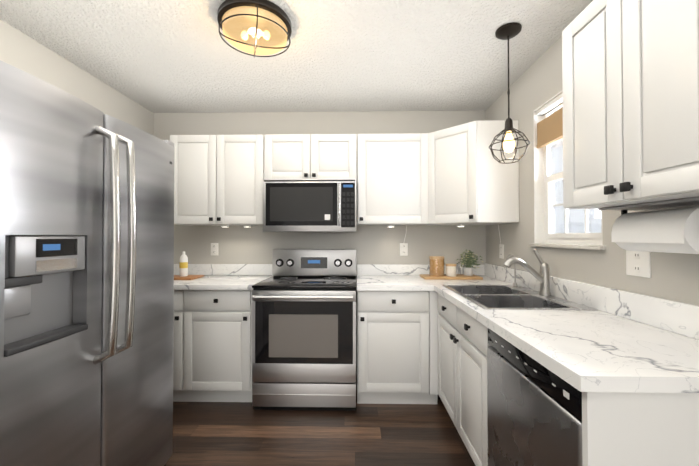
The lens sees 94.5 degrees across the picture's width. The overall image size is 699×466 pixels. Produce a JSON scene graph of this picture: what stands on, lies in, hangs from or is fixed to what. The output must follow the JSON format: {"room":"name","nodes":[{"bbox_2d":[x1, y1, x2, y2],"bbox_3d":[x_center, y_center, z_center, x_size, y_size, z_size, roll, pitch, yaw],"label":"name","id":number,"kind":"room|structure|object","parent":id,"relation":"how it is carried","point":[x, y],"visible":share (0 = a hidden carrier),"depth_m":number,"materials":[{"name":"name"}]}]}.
{"room":"kitchen","nodes":[
{"label":"kitchen","id":0,"kind":"room"},
{"bbox_2d":[0,19,155,135],"bbox_3d":[-1.960,0.052,0.288,0.100,2.440,5.720,0,-1,1],"label":"wall","id":1,"kind":"structure","parent":0,"point":[17,49],"depth_m":2.15,"materials":[{"name":"grey paint"}]},
{"bbox_2d":[0,0,592,112],"bbox_3d":[-0.355,-1.218,0.270,3.310,0.100,5.720,0,-1,1],"label":"ceiling","id":2,"kind":"structure","parent":0,"point":[167,56],"depth_m":2.04,"materials":[{"name":"white paint"}]},
{"bbox_2d":[217,0,291,57],"bbox_3d":[-0.508,-1.071,1.749,0.384,0.156,0.384,0,-1,1],"label":"ceiling light","id":3,"kind":"object","parent":2,"relation":"attached to","point":[257,27],"visible":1,"depth_m":1.66,"materials":[{"name":"brown metal"}]},
{"bbox_2d":[489,22,529,163],"bbox_3d":[0.899,-0.775,1.826,0.211,0.746,0.211,0,-1,1],"label":"pendant light","id":4,"kind":"object","parent":2,"relation":"hanging from","point":[507,31],"visible":1,"depth_m":1.81,"materials":[{"name":"brown metal"}]},
{"bbox_2d":[156,110,483,373],"bbox_3d":[-0.301,0.085,3.064,3.060,2.440,0.100,0,-1,1],"label":"wall","id":5,"kind":"structure","parent":0,"point":[237,244],"depth_m":3.02,"materials":[{"name":"grey paint"}]},
{"bbox_2d":[211,243,217,254],"label":"electrical outlets","id":6,"kind":"object","parent":5,"relation":"attached to","point":[214,246],"depth_m":3.03,"materials":[{"name":"white plastic"}]},
{"bbox_2d":[170,134,273,226],"bbox_3d":[-1.074,-0.448,2.864,0.862,0.750,0.337,0,-1,1],"label":"upper cabinet","id":7,"kind":"object","parent":5,"relation":"attached to","point":[218,179],"depth_m":2.70,"materials":[{"name":"white wood"}]},
{"bbox_2d":[274,134,345,178],"bbox_3d":[-0.322,-0.630,2.851,0.771,0.386,0.337,0,-1,1],"label":"upper cabinet","id":8,"kind":"object","parent":5,"relation":"attached to","point":[296,156],"depth_m":2.68,"materials":[{"name":"white wood"}]},
{"bbox_2d":[263,179,355,231],"bbox_3d":[-0.321,-0.222,2.801,0.763,0.426,0.427,0,-1,1],"label":"microwave","id":9,"kind":"object","parent":8,"relation":"attached to","point":[309,205],"visible":1,"depth_m":2.62,"materials":[{"name":"grey metal"}]},
{"bbox_2d":[346,133,433,226],"bbox_3d":[0.347,-0.448,2.814,0.698,0.750,0.377,0,-1,1],"label":"upper cabinet","id":10,"kind":"object","parent":5,"relation":"attached to","point":[386,169],"depth_m":2.67,"materials":[{"name":"white wood"}]},
{"bbox_2d":[400,226,407,255],"label":"electrical outlets","id":11,"kind":"object","parent":5,"relation":"attached to","point":[403,246],"depth_m":2.99,"materials":[{"name":"white plastic"}]},
{"bbox_2d":[422,120,518,226],"bbox_3d":[0.918,-0.450,2.679,0.659,0.750,0.623,0,-1,1],"label":"upper cabinet","id":12,"kind":"object","parent":5,"relation":"attached to","point":[459,176],"depth_m":2.41,"materials":[{"name":"white wood"}]},
{"bbox_2d":[166,374,474,465],"bbox_3d":[-0.355,1.321,0.239,3.310,0.100,5.720,0,-1,1],"label":"floor","id":13,"kind":"structure","parent":0,"point":[225,434],"depth_m":2.05,"materials":[{"name":"brown wood"}]},
{"bbox_2d":[0,60,174,465],"bbox_3d":[-1.377,0.394,1.294,1.012,1.780,0.955,0,-1,1],"label":"fridge","id":14,"kind":"object","parent":13,"relation":"on","point":[86,271],"visible":1,"depth_m":1.16,"materials":[{"name":"grey metal"}]},
{"bbox_2d":[173,290,192,401],"bbox_3d":[-1.513,0.864,2.723,0.684,0.874,0.607,0,-1,1],"label":"base cabinet","id":15,"kind":"object","parent":13,"relation":"on","point":[183,299],"depth_m":2.42,"materials":[{"name":"white wood"}]},
{"bbox_2d":[193,290,252,401],"bbox_3d":[-1.008,0.864,2.712,0.595,0.874,0.607,0,-1,1],"label":"base cabinet","id":16,"kind":"object","parent":13,"relation":"on","point":[222,319],"depth_m":2.41,"materials":[{"name":"white wood"}]},
{"bbox_2d":[252,249,356,410],"bbox_3d":[-0.325,0.723,2.633,0.763,1.155,0.707,0,-1,1],"label":"range","id":17,"kind":"object","parent":13,"relation":"on","point":[303,329],"visible":1,"depth_m":2.34,"materials":[{"name":"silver metal"}]},
{"bbox_2d":[357,291,420,403],"bbox_3d":[0.366,0.864,2.683,0.606,0.874,0.607,0,-1,1],"label":"base cabinet","id":18,"kind":"object","parent":13,"relation":"on","point":[388,368],"depth_m":2.38,"materials":[{"name":"white wood"}]},
{"bbox_2d":[417,291,489,417],"bbox_3d":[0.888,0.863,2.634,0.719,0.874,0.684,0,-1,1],"label":"base cabinet","id":19,"kind":"object","parent":13,"relation":"on","point":[420,347],"depth_m":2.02,"materials":[{"name":"white wood"}]},
{"bbox_2d":[174,263,698,392],"bbox_3d":[-0.320,0.339,1.924,3.104,0.155,2.167,0,-1,1],"label":"countertop","id":20,"kind":"structure","parent":19,"relation":"on","point":[618,340],"depth_m":1.25,"materials":[{"name":"stone"}]},
{"bbox_2d":[174,275,203,279],"bbox_3d":[-1.453,0.377,2.749,0.330,0.017,0.230,0,-1,1],"label":"cutting board","id":21,"kind":"object","parent":20,"relation":"on","point":[188,277],"visible":0.52,"depth_m":2.67,"materials":[{"name":"brown wood"}]},
{"bbox_2d":[179,251,187,276],"bbox_3d":[-1.413,0.263,2.755,0.064,0.210,0.064,0,-1,1],"label":"oil bottle","id":22,"kind":"object","parent":21,"relation":"on","point":[183,267],"visible":1,"depth_m":2.73,"materials":[{"name":"white plastic"}]},
{"bbox_2d":[420,274,482,279],"bbox_3d":[0.863,0.376,2.776,0.480,0.019,0.220,0,-1,1],"label":"cutting board","id":23,"kind":"object","parent":20,"relation":"on","point":[456,277],"visible":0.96,"depth_m":2.67,"materials":[{"name":"brown wood"}]},
{"bbox_2d":[429,256,443,276],"bbox_3d":[0.748,0.283,2.769,0.124,0.165,0.124,0,-1,1],"label":"jar","id":24,"kind":"object","parent":23,"relation":"on","point":[436,266],"visible":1,"depth_m":2.72,"materials":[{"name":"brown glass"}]},
{"bbox_2d":[446,264,456,276],"bbox_3d":[0.865,0.315,2.751,0.088,0.102,0.088,0,-1,1],"label":"jar","id":25,"kind":"object","parent":23,"relation":"on","point":[450,270],"visible":1,"depth_m":2.71,"materials":[{"name":"white ceramic"}]},
{"bbox_2d":[456,249,482,275],"bbox_3d":[1.043,0.255,2.825,0.212,0.224,0.217,0,-1,1],"label":"plant","id":26,"kind":"object","parent":23,"relation":"on","point":[468,269],"visible":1,"depth_m":2.79,"materials":[{"name":"green plant"}]},
{"bbox_2d":[442,249,597,309],"bbox_3d":[0.932,0.328,1.951,0.538,0.467,0.794,0,-1,1],"label":"sink","id":27,"kind":"object","parent":20,"relation":"in","point":[514,296],"visible":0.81,"depth_m":1.93,"materials":[{"name":"silver metal"}]},
{"bbox_2d":[487,328,581,465],"bbox_3d":[0.912,0.846,1.150,0.595,0.872,0.613,0,-1,1],"label":"dishwasher","id":28,"kind":"object","parent":13,"relation":"on","point":[534,413],"visible":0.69,"depth_m":1.11,"materials":[{"name":"grey metal"}]},
{"bbox_2d":[484,36,698,305],"bbox_3d":[1.249,0.051,0.221,0.100,2.440,5.720,0,-1,1],"label":"wall","id":29,"kind":"structure","parent":0,"point":[537,83],"depth_m":1.96,"materials":[{"name":"grey paint"}]},
{"bbox_2d":[498,224,503,258],"label":"electrical outlets","id":30,"kind":"object","parent":29,"relation":"attached to","point":[501,246],"depth_m":2.65,"materials":[{"name":"white plastic"}]},
{"bbox_2d":[529,91,605,249],"bbox_3d":[1.270,-0.372,1.874,0.127,0.915,0.643,0,-1,1],"label":"window","id":31,"kind":"structure","parent":29,"relation":"in","point":[557,224],"depth_m":2.04,"materials":[{"name":"white"}]},
{"bbox_2d":[562,0,697,208],"bbox_3d":[1.055,-0.485,1.029,0.317,0.758,0.685,0,-1,1],"label":"upper cabinet","id":32,"kind":"object","parent":29,"relation":"attached to","point":[630,82],"depth_m":1.05,"materials":[{"name":"white wood"}]},
{"bbox_2d":[599,196,698,253],"bbox_3d":[1.099,-0.018,1.130,0.160,0.172,0.390,0,-1,1],"label":"paper towel holder","id":33,"kind":"object","parent":32,"relation":"attached to","point":[672,231],"visible":1,"depth_m":1.09,"materials":[{"name":"white paper"}]},
{"bbox_2d":[626,250,650,277],"label":"electrical outlets","id":34,"kind":"object","parent":29,"relation":"attached to","point":[638,263],"depth_m":1.36,"materials":[{"name":"white plastic"}]},
{"bbox_2d":[690,0,698,195],"bbox_3d":[1.042,-0.493,0.404,0.317,0.758,0.825,0,-1,1],"label":"upper cabinet","id":35,"kind":"object","parent":29,"relation":"attached to","point":[694,4],"depth_m":0.84,"materials":[{"name":"white wood"}]}
]}

